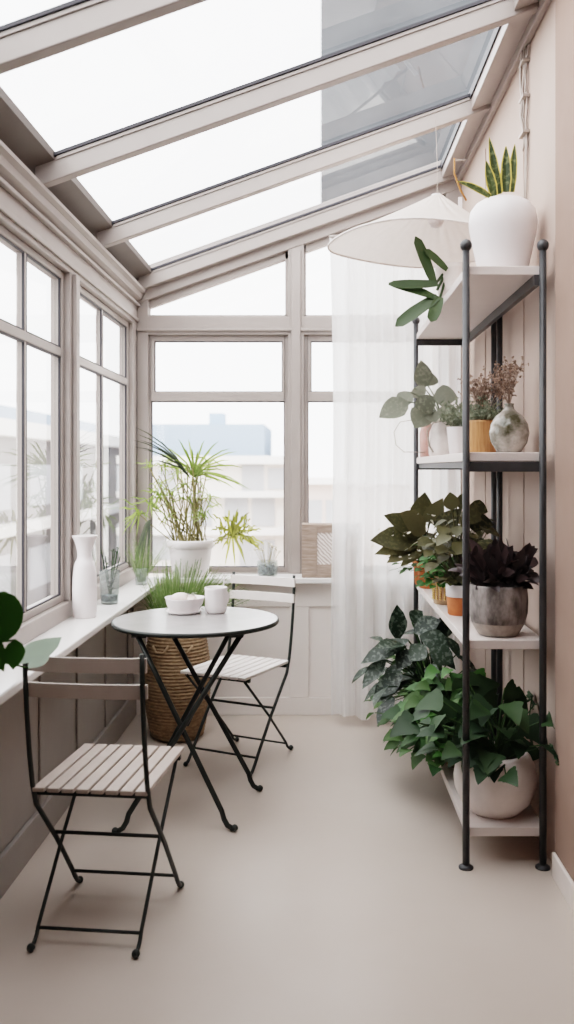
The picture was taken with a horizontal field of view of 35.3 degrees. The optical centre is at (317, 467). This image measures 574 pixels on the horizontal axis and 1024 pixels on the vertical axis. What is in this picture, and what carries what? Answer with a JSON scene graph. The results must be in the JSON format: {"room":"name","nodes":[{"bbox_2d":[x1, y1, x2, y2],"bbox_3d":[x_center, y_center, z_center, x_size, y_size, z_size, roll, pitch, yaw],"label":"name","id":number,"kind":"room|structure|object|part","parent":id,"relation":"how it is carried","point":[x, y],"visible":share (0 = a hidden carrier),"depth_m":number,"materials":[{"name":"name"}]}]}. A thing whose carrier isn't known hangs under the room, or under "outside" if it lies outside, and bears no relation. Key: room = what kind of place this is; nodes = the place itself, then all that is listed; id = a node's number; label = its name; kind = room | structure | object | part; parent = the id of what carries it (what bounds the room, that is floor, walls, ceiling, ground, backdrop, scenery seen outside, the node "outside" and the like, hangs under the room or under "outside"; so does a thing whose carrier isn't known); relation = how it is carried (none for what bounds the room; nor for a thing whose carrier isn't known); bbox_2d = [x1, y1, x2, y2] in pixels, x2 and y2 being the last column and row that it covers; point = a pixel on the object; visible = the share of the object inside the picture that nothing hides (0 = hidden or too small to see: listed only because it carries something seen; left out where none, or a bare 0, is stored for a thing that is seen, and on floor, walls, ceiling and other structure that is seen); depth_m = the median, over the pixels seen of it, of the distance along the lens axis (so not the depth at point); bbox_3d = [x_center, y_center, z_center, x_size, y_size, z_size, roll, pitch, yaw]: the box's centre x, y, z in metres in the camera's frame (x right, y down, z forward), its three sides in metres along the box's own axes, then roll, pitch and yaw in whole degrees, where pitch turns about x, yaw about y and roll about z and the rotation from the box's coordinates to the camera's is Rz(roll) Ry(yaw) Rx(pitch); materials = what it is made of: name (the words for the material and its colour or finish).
{"room":"sunroom","nodes":[
{"label":"sunroom","id":0,"kind":"room"},
{"bbox_2d":[0,603,135,899],"bbox_3d":[-1.097,1.030,1.992,0.138,0.740,6.615,0,0,0],"label":"wall","id":1,"kind":"structure","parent":0,"point":[59,727],"depth_m":3.43,"materials":[{"name":"beige paint"}]},
{"bbox_2d":[0,224,79,621],"bbox_3d":[-1.073,-0.132,3.375,0.095,1.387,1.070,0,0,0],"label":"window","id":2,"kind":"structure","parent":1,"relation":"in","point":[18,332],"depth_m":3.77,"materials":[{"name":"beige paint"}]},
{"bbox_2d":[3,566,136,647],"bbox_3d":[-1.106,0.596,2.000,0.120,0.068,6.600,0,0,0],"label":"trim","id":3,"kind":"structure","parent":1,"relation":"attached to","point":[40,623],"depth_m":3.57,"materials":[{"name":"beige paint"}]},
{"bbox_2d":[0,577,160,704],"bbox_3d":[-0.993,0.645,1.950,0.226,0.030,6.500,0,0,0],"label":"sill","id":4,"kind":"structure","parent":1,"relation":"attached to","point":[74,632],"depth_m":3.53,"materials":[{"name":"white paint"}]},
{"bbox_2d":[0,591,61,671],"bbox_3d":[-0.884,0.429,2.429,0.289,0.401,0.382,0,0,0],"label":"pothos","id":5,"kind":"object","parent":4,"relation":"on","point":[37,653],"visible":1,"depth_m":2.29,"materials":[{"name":"green plant"}]},
{"bbox_2d":[72,535,97,618],"bbox_3d":[-0.985,0.458,3.800,0.108,0.345,0.108,0,0,0],"label":"vase","id":6,"kind":"object","parent":4,"relation":"on","point":[84,581],"visible":1,"depth_m":3.76,"materials":[{"name":"white ceramic"}]},
{"bbox_2d":[100,547,120,601],"bbox_3d":[-0.965,0.497,4.177,0.103,0.266,0.102,0,0,0],"label":"glass vase","id":7,"kind":"object","parent":4,"relation":"on","point":[109,597],"visible":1,"depth_m":4.17,"materials":[{"name":"clear glass"}]},
{"bbox_2d":[118,520,174,581],"bbox_3d":[-0.908,0.451,4.838,0.338,0.357,0.411,0,0,0],"label":"posy","id":8,"kind":"object","parent":4,"relation":"on","point":[142,578],"visible":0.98,"depth_m":4.85,"materials":[{"name":"green plant"}]},
{"bbox_2d":[119,429,263,580],"bbox_3d":[-0.699,0.214,5.042,0.803,0.871,0.364,0,0,0],"label":"palm","id":9,"kind":"object","parent":4,"relation":"on","point":[192,548],"visible":0.98,"depth_m":5.00,"materials":[{"name":"green plant"}]},
{"bbox_2d":[80,286,127,582],"bbox_3d":[-1.097,-0.132,4.505,0.048,1.387,1.190,0,0,0],"label":"window","id":10,"kind":"structure","parent":1,"relation":"in","point":[97,368],"depth_m":4.51,"materials":[{"name":"beige paint"}]},
{"bbox_2d":[128,322,136,566],"bbox_3d":[-1.085,-0.215,5.199,0.072,1.550,0.199,0,0,0],"label":"trim","id":11,"kind":"structure","parent":1,"relation":"attached to","point":[132,328],"depth_m":5.10,"materials":[{"name":"beige paint"}]},
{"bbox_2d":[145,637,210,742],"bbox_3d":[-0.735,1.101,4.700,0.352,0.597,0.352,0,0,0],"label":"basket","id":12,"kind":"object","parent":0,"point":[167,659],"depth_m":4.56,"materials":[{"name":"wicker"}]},
{"bbox_2d":[166,538,214,577],"bbox_3d":[-0.720,0.506,5.088,0.272,0.207,0.272,0,0,0],"label":"pot","id":13,"kind":"object","parent":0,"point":[190,550],"depth_m":4.99,"materials":[{"name":"white ceramic"}]},
{"bbox_2d":[0,0,550,289],"bbox_3d":[-0.108,-1.398,2.000,2.116,0.862,6.600,0,0,0],"label":"ceiling","id":14,"kind":"structure","parent":0,"point":[69,25],"depth_m":3.28,"materials":[{"name":"beige paint"}]},
{"bbox_2d":[327,120,474,267],"bbox_3d":[0.455,-1.265,4.000,0.830,0.580,0.830,0,0,0],"label":"pendant lamp","id":15,"kind":"object","parent":14,"relation":"hanging from","point":[441,224],"visible":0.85,"depth_m":4.17,"materials":[{"name":"white fabric"}]},
{"bbox_3d":[0.455,-1.100,4.001,0.822,0.241,0.821,0,0,0],"label":"lamp shade","id":16,"kind":"part","parent":15,"relation":"part of","materials":[{"name":"white fabric"}]},
{"bbox_3d":[0.525,-1.100,4.000,0.069,0.070,0.069,0,0,0],"label":"bulb","id":17,"kind":"part","parent":15,"relation":"part of","materials":[{"name":"white glass"}]},
{"bbox_3d":[0.527,-1.383,4.010,0.003,0.345,0.024,0,0,-14],"label":"cord","id":18,"kind":"part","parent":15,"relation":"part of","materials":[{"name":"white plastic"}]},
{"bbox_2d":[453,158,466,207],"bbox_3d":[0.730,-1.440,4.615,0.068,0.300,0.020,0,0,0],"label":"strap","id":19,"kind":"object","parent":14,"relation":"hanging from","point":[454,159],"visible":0.87,"depth_m":4.62,"materials":[{"name":"brown leather"}]},
{"bbox_2d":[0,715,573,1023],"bbox_3d":[-0.118,1.430,2.000,2.096,0.060,6.600,0,0,0],"label":"floor","id":20,"kind":"structure","parent":0,"point":[339,894],"depth_m":2.87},
{"bbox_2d":[22,654,183,958],"bbox_3d":[-0.651,0.966,2.820,0.371,0.868,0.491,0,0,6],"label":"bistro chair","id":21,"kind":"object","parent":20,"relation":"on","point":[100,770],"visible":0.98,"depth_m":2.67,"materials":[{"name":"beige paint"}]},
{"bbox_3d":[-0.826,0.963,2.817,0.015,0.863,0.436,0,0,6],"label":"post","id":22,"kind":"part","parent":21,"relation":"part of","materials":[{"name":"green metal"}]},
{"bbox_3d":[-0.807,1.178,2.832,0.012,0.429,0.446,0,0,6],"label":"leg","id":23,"kind":"part","parent":21,"relation":"part of","materials":[{"name":"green metal"}]},
{"bbox_3d":[-0.667,0.964,2.669,0.346,0.016,0.016,0,0,6],"label":"seat rail","id":24,"kind":"part","parent":21,"relation":"part of","materials":[{"name":"green metal"}]},
{"bbox_3d":[-0.648,0.949,2.850,0.349,0.014,0.430,0,0,6],"label":"seat","id":25,"kind":"part","parent":21,"relation":"part of","materials":[{"name":"beige paint"}]},
{"bbox_3d":[-0.496,1.178,2.800,0.012,0.429,0.446,0,0,6],"label":"leg","id":26,"kind":"part","parent":21,"relation":"part of","materials":[{"name":"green metal"}]},
{"bbox_3d":[-0.480,0.963,2.781,0.015,0.863,0.436,0,0,6],"label":"post","id":27,"kind":"part","parent":21,"relation":"part of","materials":[{"name":"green metal"}]},
{"bbox_2d":[136,558,249,742],"bbox_3d":[-0.617,0.936,4.663,0.696,0.927,0.658,0,0,-25],"label":"basket planter","id":28,"kind":"object","parent":20,"relation":"on","point":[167,659],"visible":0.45,"depth_m":4.57,"materials":[{"name":"wicker"}]},
{"bbox_3d":[-0.795,0.915,4.537,0.092,0.041,0.037,0,0,0],"label":"handle","id":29,"kind":"part","parent":28,"relation":"part of","materials":[{"name":"wicker"}]},
{"bbox_3d":[-0.675,0.915,4.537,0.092,0.041,0.037,0,0,0],"label":"handle","id":30,"kind":"part","parent":28,"relation":"part of","materials":[{"name":"wicker"}]},
{"bbox_2d":[111,606,278,832],"bbox_3d":[-0.508,1.014,3.750,0.692,0.772,0.692,0,0,0],"label":"bistro table","id":31,"kind":"object","parent":20,"relation":"on","point":[236,622],"visible":0.79,"depth_m":3.57,"materials":[{"name":"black metal"}]},
{"bbox_3d":[-0.700,0.652,3.730,0.056,0.020,0.440,0,0,0],"label":"rail","id":32,"kind":"part","parent":31,"relation":"part of","materials":[{"name":"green metal"}]},
{"bbox_3d":[-0.531,1.020,3.494,0.482,0.755,0.132,0,0,0],"label":"leg","id":33,"kind":"part","parent":31,"relation":"part of","materials":[{"name":"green metal"}]},
{"bbox_2d":[165,608,202,614],"bbox_3d":[-0.580,0.622,3.900,0.160,0.013,0.160,0,0,0],"label":"plate","id":34,"kind":"object","parent":31,"relation":"on","point":[200,609],"visible":0.44,"depth_m":3.84,"materials":[{"name":"white ceramic"}]},
{"bbox_2d":[165,595,204,612],"bbox_3d":[-0.579,0.592,3.897,0.173,0.064,0.172,0,0,0],"label":"bowl","id":35,"kind":"object","parent":34,"relation":"on","point":[175,606],"visible":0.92,"depth_m":3.84,"materials":[{"name":"white ceramic"}]},
{"bbox_2d":[171,592,187,599],"bbox_3d":[-0.595,0.562,3.899,0.079,0.045,0.065,0,0,0],"label":"bread roll","id":36,"kind":"object","parent":35,"relation":"in","point":[177,596],"visible":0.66,"depth_m":3.88,"materials":[{"name":"white food"}]},
{"bbox_2d":[187,595,196,599],"bbox_3d":[-0.548,0.565,3.895,0.050,0.032,0.055,0,0,0],"label":"bread roll","id":37,"kind":"object","parent":35,"relation":"in","point":[190,597],"visible":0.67,"depth_m":3.88,"materials":[{"name":"white food"}]},
{"bbox_3d":[-0.526,1.020,3.508,0.412,0.754,0.023,0,0,12],"label":"leg","id":38,"kind":"part","parent":31,"relation":"part of","materials":[{"name":"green metal"}]},
{"bbox_3d":[-0.548,1.020,3.891,0.420,0.754,0.025,0,0,-6],"label":"leg","id":39,"kind":"part","parent":31,"relation":"part of","materials":[{"name":"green metal"}]},
{"bbox_3d":[-0.468,1.020,3.906,0.428,0.754,0.028,0,0,2],"label":"leg","id":40,"kind":"part","parent":31,"relation":"part of","materials":[{"name":"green metal"}]},
{"bbox_2d":[205,585,228,613],"bbox_3d":[-0.441,0.572,3.907,0.102,0.113,0.114,0,0,0],"label":"mug","id":41,"kind":"object","parent":31,"relation":"on","point":[216,597],"visible":1,"depth_m":3.86,"materials":[{"name":"white ceramic"}]},
{"bbox_3d":[-0.320,0.652,3.730,0.056,0.020,0.440,0,0,0],"label":"rail","id":42,"kind":"part","parent":31,"relation":"part of","materials":[{"name":"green metal"}]},
{"bbox_2d":[180,572,294,774],"bbox_3d":[-0.377,0.966,4.327,0.371,0.868,0.491,0,0,26],"label":"bistro chair","id":43,"kind":"object","parent":20,"relation":"on","point":[238,668],"visible":0.87,"depth_m":4.37,"materials":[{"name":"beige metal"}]},
{"bbox_3d":[-0.524,0.963,4.423,0.015,0.863,0.436,0,0,26],"label":"post","id":44,"kind":"part","parent":43,"relation":"part of","materials":[{"name":"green metal"}]},
{"bbox_3d":[-0.515,1.178,4.399,0.012,0.429,0.446,0,0,26],"label":"leg","id":45,"kind":"part","parent":43,"relation":"part of","materials":[{"name":"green metal"}]},
{"bbox_3d":[-0.464,0.964,4.149,0.346,0.016,0.016,0,0,26],"label":"seat rail","id":46,"kind":"part","parent":43,"relation":"part of","materials":[{"name":"green metal"}]},
{"bbox_3d":[-0.390,0.949,4.300,0.349,0.014,0.430,0,0,26],"label":"seat","id":47,"kind":"part","parent":43,"relation":"part of","materials":[{"name":"paint"}]},
{"bbox_3d":[-0.235,1.178,4.262,0.012,0.429,0.446,0,0,26],"label":"leg","id":48,"kind":"part","parent":43,"relation":"part of","materials":[{"name":"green metal"}]},
{"bbox_3d":[-0.211,0.963,4.270,0.015,0.863,0.436,0,0,26],"label":"post","id":49,"kind":"part","parent":43,"relation":"part of","materials":[{"name":"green metal"}]},
{"bbox_2d":[412,239,550,870],"bbox_3d":[0.652,0.300,3.955,0.321,2.200,1.662,0,0,0],"label":"plant shelf","id":50,"kind":"object","parent":20,"relation":"on","point":[478,300],"visible":0.68,"depth_m":3.16,"materials":[{"name":"grey metal"}]},
{"bbox_2d":[364,645,445,731],"bbox_3d":[0.476,1.107,4.550,0.482,0.377,0.560,0,0,0],"label":"plant","id":51,"kind":"object","parent":50,"relation":"on","point":[401,690],"visible":0.06,"depth_m":4.55,"materials":[{"name":"plant"}]},
{"bbox_2d":[394,420,424,452],"bbox_3d":[0.459,-0.157,4.462,0.170,0.164,0.031,0,0,-17],"label":"wire loop","id":52,"kind":"object","parent":50,"relation":"hanging from","point":[407,420],"visible":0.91,"depth_m":4.45,"materials":[{"name":"grey metal"}]},
{"bbox_2d":[371,506,452,588],"bbox_3d":[0.515,0.401,4.522,0.488,0.407,0.533,0,0,0],"label":"terracotta pot plant","id":53,"kind":"object","parent":50,"relation":"on","point":[419,580],"visible":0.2,"depth_m":4.51,"materials":[{"name":"plant"}]},
{"bbox_3d":[0.556,0.542,4.550,0.116,0.126,0.116,0,0,0],"label":"pot","id":54,"kind":"part","parent":53,"relation":"part of","materials":[{"name":"ceramic"}]},
{"bbox_2d":[352,605,476,726],"bbox_3d":[0.451,0.958,4.313,0.578,0.611,0.862,0,0,0],"label":"leaf plant","id":55,"kind":"object","parent":50,"relation":"on","point":[434,633],"visible":0.54,"depth_m":4.18,"materials":[{"name":"green plant"}]},
{"bbox_2d":[379,360,456,455],"bbox_3d":[0.480,-0.287,4.257,0.394,0.464,0.290,0,0,0],"label":"planter","id":56,"kind":"object","parent":50,"relation":"on","point":[423,414],"visible":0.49,"depth_m":4.20,"materials":[{"name":"white ceramic"}]},
{"bbox_3d":[0.601,-0.155,4.280,0.152,0.200,0.152,0,0,0],"label":"pot","id":57,"kind":"part","parent":56,"relation":"part of","materials":[{"name":"white ceramic"}]},
{"bbox_2d":[370,492,471,584],"bbox_3d":[0.552,0.363,4.599,0.471,0.484,0.571,0,0,14],"label":"leaf plant","id":58,"kind":"object","parent":50,"relation":"on","point":[414,520],"visible":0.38,"depth_m":4.41,"materials":[{"name":"plant"}]},
{"bbox_3d":[0.550,0.542,4.690,0.116,0.126,0.116,0,0,0],"label":"pot","id":59,"kind":"part","parent":58,"relation":"part of","materials":[{"name":"ceramic"}]},
{"bbox_2d":[388,236,461,326],"bbox_3d":[0.475,-0.770,3.757,0.390,0.374,0.147,0,0,-37],"label":"leaf plant","id":60,"kind":"object","parent":50,"relation":"on","point":[447,273],"visible":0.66,"depth_m":3.72,"materials":[{"name":"green plant"}]},
{"bbox_3d":[0.572,-0.785,3.830,0.147,0.150,0.147,0,0,0],"label":"pot","id":61,"kind":"part","parent":60,"relation":"part of","materials":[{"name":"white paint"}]},
{"bbox_2d":[366,664,496,775],"bbox_3d":[0.484,1.046,3.857,0.515,0.433,0.699,0,0,-11],"label":"plant","id":62,"kind":"object","parent":50,"relation":"on","point":[429,682],"visible":0.34,"depth_m":3.75,"materials":[{"name":"plant"}]},
{"bbox_2d":[410,554,455,604],"bbox_3d":[0.570,0.495,4.028,0.317,0.220,0.284,0,0,0],"label":"planter","id":63,"kind":"object","parent":50,"relation":"on","point":[439,597],"visible":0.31,"depth_m":3.98,"materials":[{"name":"orange ceramic"}]},
{"bbox_3d":[0.568,0.542,4.020,0.106,0.125,0.106,0,0,0],"label":"pot","id":64,"kind":"part","parent":63,"relation":"part of","materials":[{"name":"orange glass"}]},
{"bbox_3d":[0.652,-0.006,4.746,0.269,0.031,0.020,0,0,0],"label":"shelf rail","id":65,"kind":"part","parent":50,"relation":"part of","materials":[{"name":"grey metal"}]},
{"bbox_3d":[0.652,-0.661,4.746,0.269,0.031,0.020,0,0,0],"label":"shelf rail","id":66,"kind":"part","parent":50,"relation":"part of","materials":[{"name":"grey metal"}]},
{"bbox_3d":[0.536,-0.011,3.958,0.012,0.023,1.556,0,0,0],"label":"shelf rail","id":67,"kind":"part","parent":50,"relation":"part of","materials":[{"name":"grey metal"}]},
{"bbox_2d":[434,397,473,453],"bbox_3d":[0.622,-0.182,3.891,0.240,0.254,0.245,0,0,0],"label":"planter","id":68,"kind":"object","parent":50,"relation":"on","point":[454,432],"visible":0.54,"depth_m":3.87,"materials":[{"name":"ceramic"}]},
{"bbox_3d":[0.615,-0.116,3.900,0.114,0.122,0.114,0,0,0],"label":"pot","id":69,"kind":"part","parent":68,"relation":"part of","materials":[{"name":"white ceramic"}]},
{"bbox_2d":[410,492,499,615],"bbox_3d":[0.596,0.351,3.680,0.429,0.508,0.545,0,0,0],"label":"plant","id":70,"kind":"object","parent":50,"relation":"on","point":[479,521],"visible":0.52,"depth_m":3.66,"materials":[{"name":"plant"}]},
{"bbox_3d":[0.587,0.567,3.720,0.110,0.076,0.110,0,0,0],"label":"pot","id":71,"kind":"part","parent":70,"relation":"part of","materials":[{"name":"ceramic"}]},
{"bbox_2d":[390,671,558,818],"bbox_3d":[0.538,1.023,3.365,0.559,0.480,0.663,0,0,0],"label":"ivy plant","id":72,"kind":"object","parent":50,"relation":"on","point":[503,778],"visible":0.96,"depth_m":3.22,"materials":[{"name":"green plant"}]},
{"bbox_3d":[0.652,1.152,3.318,0.302,0.222,0.302,0,0,0],"label":"pot","id":73,"kind":"part","parent":72,"relation":"part of","materials":[{"name":"white ceramic"}]},
{"bbox_2d":[455,366,513,451],"bbox_3d":[0.658,-0.232,3.676,0.218,0.354,0.239,0,0,-35],"label":"pot plant","id":74,"kind":"object","parent":50,"relation":"on","point":[484,413],"visible":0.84,"depth_m":3.62,"materials":[{"name":"plant"}]},
{"bbox_3d":[0.668,-0.124,3.660,0.113,0.138,0.113,0,0,0],"label":"pot","id":75,"kind":"part","parent":74,"relation":"part of","materials":[{"name":"orange wood"}]},
{"bbox_2d":[448,536,538,637],"bbox_3d":[0.670,0.424,3.294,0.334,0.362,0.344,0,0,-28],"label":"leaf plant","id":76,"kind":"object","parent":50,"relation":"on","point":[499,588],"visible":0.97,"depth_m":3.20,"materials":[{"name":"grey stone"}]},
{"bbox_3d":[0.655,0.513,3.275,0.215,0.183,0.215,0,0,0],"label":"pot","id":77,"kind":"part","parent":76,"relation":"part of","materials":[{"name":"grey stone"}]},
{"bbox_2d":[457,137,537,265],"bbox_3d":[0.677,-0.964,3.319,0.251,0.507,0.286,0,0,27],"label":"snake plant","id":78,"kind":"object","parent":50,"relation":"on","point":[502,228],"visible":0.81,"depth_m":3.25,"materials":[{"name":"white ceramic"}]},
{"bbox_3d":[0.685,-0.852,3.335,0.251,0.283,0.251,0,0,0],"label":"pot","id":79,"kind":"part","parent":78,"relation":"part of","materials":[{"name":"white ceramic"}]},
{"bbox_3d":[0.767,-0.658,3.955,0.020,0.037,1.610,0,0,0],"label":"shelf rail","id":80,"kind":"part","parent":50,"relation":"part of","materials":[{"name":"grey metal"}]},
{"bbox_3d":[0.652,-0.004,3.167,0.269,0.035,0.026,0,0,0],"label":"shelf rail","id":81,"kind":"part","parent":50,"relation":"part of","materials":[{"name":"grey metal"}]},
{"bbox_2d":[489,356,529,451],"bbox_3d":[0.722,-0.239,3.400,0.151,0.368,0.151,0,0,0],"label":"round vase","id":82,"kind":"object","parent":50,"relation":"on","point":[509,430],"visible":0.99,"depth_m":3.36,"materials":[{"name":"grey ceramic"}]},
{"bbox_2d":[133,584,461,714],"bbox_3d":[-0.108,1.020,5.197,1.876,0.760,0.205,0,0,0],"label":"wall","id":83,"kind":"structure","parent":0,"point":[306,690],"depth_m":5.10,"materials":[{"name":"paint"}]},
{"bbox_2d":[149,251,287,571],"bbox_3d":[-0.582,-0.335,5.249,0.818,1.882,0.062,0,0,0],"label":"window","id":84,"kind":"structure","parent":83,"relation":"in","point":[155,396],"depth_m":5.23,"materials":[{"name":"beige paint"}]},
{"bbox_3d":[-0.582,-1.077,5.255,0.818,0.398,0.050,0,0,0],"label":"fanlight frame","id":85,"kind":"part","parent":84,"relation":"part of","materials":[{"name":"beige paint"}]},
{"bbox_2d":[159,574,331,583],"bbox_3d":[-0.025,0.626,5.105,1.710,0.032,0.230,0,0,0],"label":"trim ledge","id":86,"kind":"object","parent":83,"relation":"attached to","point":[298,577],"visible":0.27,"depth_m":4.99,"materials":[{"name":"white paint"}]},
{"bbox_2d":[254,541,280,574],"bbox_3d":[-0.292,0.512,5.102,0.145,0.196,0.120,0,0,21],"label":"potted plant","id":87,"kind":"object","parent":86,"relation":"on","point":[264,569],"visible":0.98,"depth_m":5.09,"materials":[{"name":"grey plant"}]},
{"bbox_2d":[302,523,331,577],"bbox_3d":[0.075,0.462,5.067,0.330,0.297,0.146,0,0,0],"label":"crate","id":88,"kind":"object","parent":86,"relation":"on","point":[316,537],"visible":0.63,"depth_m":5.00,"materials":[{"name":"brown wood"}]},
{"bbox_3d":[0.075,0.448,5.001,0.160,0.175,0.006,0,0,0],"label":"woven panel","id":89,"kind":"part","parent":88,"relation":"part of","materials":[{"name":"white wicker"}]},
{"bbox_2d":[137,161,461,573],"bbox_3d":[-0.108,-0.604,5.245,1.876,2.429,0.118,0,0,0],"label":"trim frame","id":90,"kind":"object","parent":83,"relation":"attached to","point":[295,325],"visible":0.6,"depth_m":5.20,"materials":[{"name":"beige paint"}]},
{"bbox_2d":[304,195,444,522],"bbox_3d":[0.329,-0.498,5.249,0.820,2.208,0.062,0,0,0],"label":"window","id":91,"kind":"structure","parent":83,"relation":"in","point":[310,396],"depth_m":5.23,"materials":[{"name":"beige paint"}]},
{"bbox_3d":[0.329,-0.082,5.249,0.820,1.378,0.062,0,0,0],"label":"frame","id":92,"kind":"part","parent":91,"relation":"part of","materials":[{"name":"beige paint"}]},
{"bbox_3d":[0.329,-1.240,5.255,0.820,0.724,0.050,0,0,0],"label":"fanlight frame","id":93,"kind":"part","parent":91,"relation":"part of","materials":[{"name":"beige paint"}]},
{"bbox_2d":[329,235,460,719],"bbox_3d":[0.435,0.047,5.014,0.750,2.630,0.351,0,0,0],"label":"curtain","id":94,"kind":"object","parent":83,"relation":"attached to","point":[373,358],"visible":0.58,"depth_m":4.89,"materials":[{"name":"fabric"}]},
{"bbox_2d":[462,0,554,861],"bbox_3d":[0.890,-0.200,4.195,0.120,3.200,2.210,0,0,0],"label":"wall","id":95,"kind":"structure","parent":0,"point":[504,129],"depth_m":3.50,"materials":[{"name":"paint"}]},
{"bbox_2d":[484,148,485,672],"bbox_3d":[0.828,-0.090,4.465,0.004,2.980,0.030,0,0,0],"label":"trim","id":96,"kind":"structure","parent":95,"relation":"attached to","point":[485,148],"depth_m":4.45,"materials":[{"name":"paint"}]},
{"bbox_2d":[522,77,523,692],"bbox_3d":[0.828,-0.090,3.635,0.004,2.980,0.030,0,0,0],"label":"trim","id":97,"kind":"structure","parent":95,"relation":"attached to","point":[522,77],"depth_m":3.63,"materials":[{"name":"paint"}]},
{"bbox_2d":[518,43,529,198],"bbox_3d":[0.816,-1.266,3.554,0.028,0.772,0.113,0,0,0],"label":"cable","id":98,"kind":"object","parent":95,"relation":"attached to","point":[524,60],"visible":0.88,"depth_m":3.55,"materials":[{"name":"white fabric"}]},
{"bbox_2d":[552,852,573,913],"bbox_3d":[0.807,1.357,0.892,0.013,0.085,4.385,0,0,0],"label":"baseboard","id":99,"kind":"structure","parent":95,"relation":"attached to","point":[563,880],"depth_m":2.94,"materials":[{"name":"white wood"}]},
{"bbox_2d":[555,0,573,881],"bbox_3d":[0.885,-0.197,0.895,0.140,3.194,4.390,0,0,0],"label":"wall","id":100,"kind":"structure","parent":0,"point":[564,9],"depth_m":2.98,"materials":[{"name":"beige paint"}]},
{"bbox_3d":[-1.107,-0.132,0.717,0.118,1.387,4.035,0,0,0],"label":"wall","id":101,"kind":"structure","parent":0,"visible":0},
{"bbox_2d":[0,176,139,326],"bbox_3d":[-1.096,-0.912,2.000,0.140,0.175,6.600,0,0,0],"label":"trim","id":102,"kind":"structure","parent":101,"relation":"attached to","point":[18,216],"depth_m":3.61,"materials":[{"name":"beige paint"}]},
{"bbox_2d":[0,140,145,300],"bbox_3d":[-1.018,-0.993,1.950,0.055,0.065,6.500,0,0,0],"label":"crown molding","id":103,"kind":"structure","parent":101,"relation":"attached to","point":[13,170],"depth_m":3.55,"materials":[{"name":"beige paint"}]},
{"label":"outside","id":104,"kind":"structure","parent":0,"visible":0},
{"bbox_3d":[0.000,7.550,50.000,240.000,0.300,220.000,0,0,0],"label":"ground","id":105,"kind":"structure","parent":104,"visible":0},
{"bbox_2d":[0,405,95,432],"bbox_3d":[-20.975,2.100,48.000,10.050,10.600,36.000,0,0,0],"label":"building","id":106,"kind":"structure","parent":105,"relation":"on","point":[7,412],"depth_m":51.15,"materials":[{"name":"white"}]},
{"bbox_2d":[0,418,118,605],"bbox_3d":[-11.250,3.025,34.000,5.500,8.750,56.000,0,0,0],"label":"building","id":107,"kind":"structure","parent":105,"relation":"on","point":[38,435],"depth_m":29.02,"materials":[{"name":"white"}]},
{"bbox_2d":[116,456,283,576],"bbox_3d":[-3.422,3.513,29.750,5.476,7.773,4.500,0,0,0],"label":"building","id":108,"kind":"structure","parent":105,"relation":"on","point":[263,503],"depth_m":27.95,"materials":[{"name":"white"}]},
{"bbox_2d":[153,413,271,455],"bbox_3d":[-4.400,2.570,39.000,4.480,9.660,6.000,0,0,0],"label":"building","id":109,"kind":"structure","parent":105,"relation":"on","point":[239,439],"depth_m":36.00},
{"bbox_2d":[309,477,332,522],"bbox_3d":[1.213,3.844,26.650,3.467,7.111,2.300,0,0,0],"label":"building","id":110,"kind":"structure","parent":105,"relation":"on","point":[320,488],"depth_m":25.95,"materials":[{"name":"white"}]},
{"bbox_2d":[321,0,493,202],"bbox_3d":[8.650,-27.600,37.000,17.100,70.000,8.000,0,0,0],"label":"building","id":111,"kind":"structure","parent":105,"relation":"on","point":[351,107],"depth_m":33.00,"materials":[{"name":"stone"}]}
]}

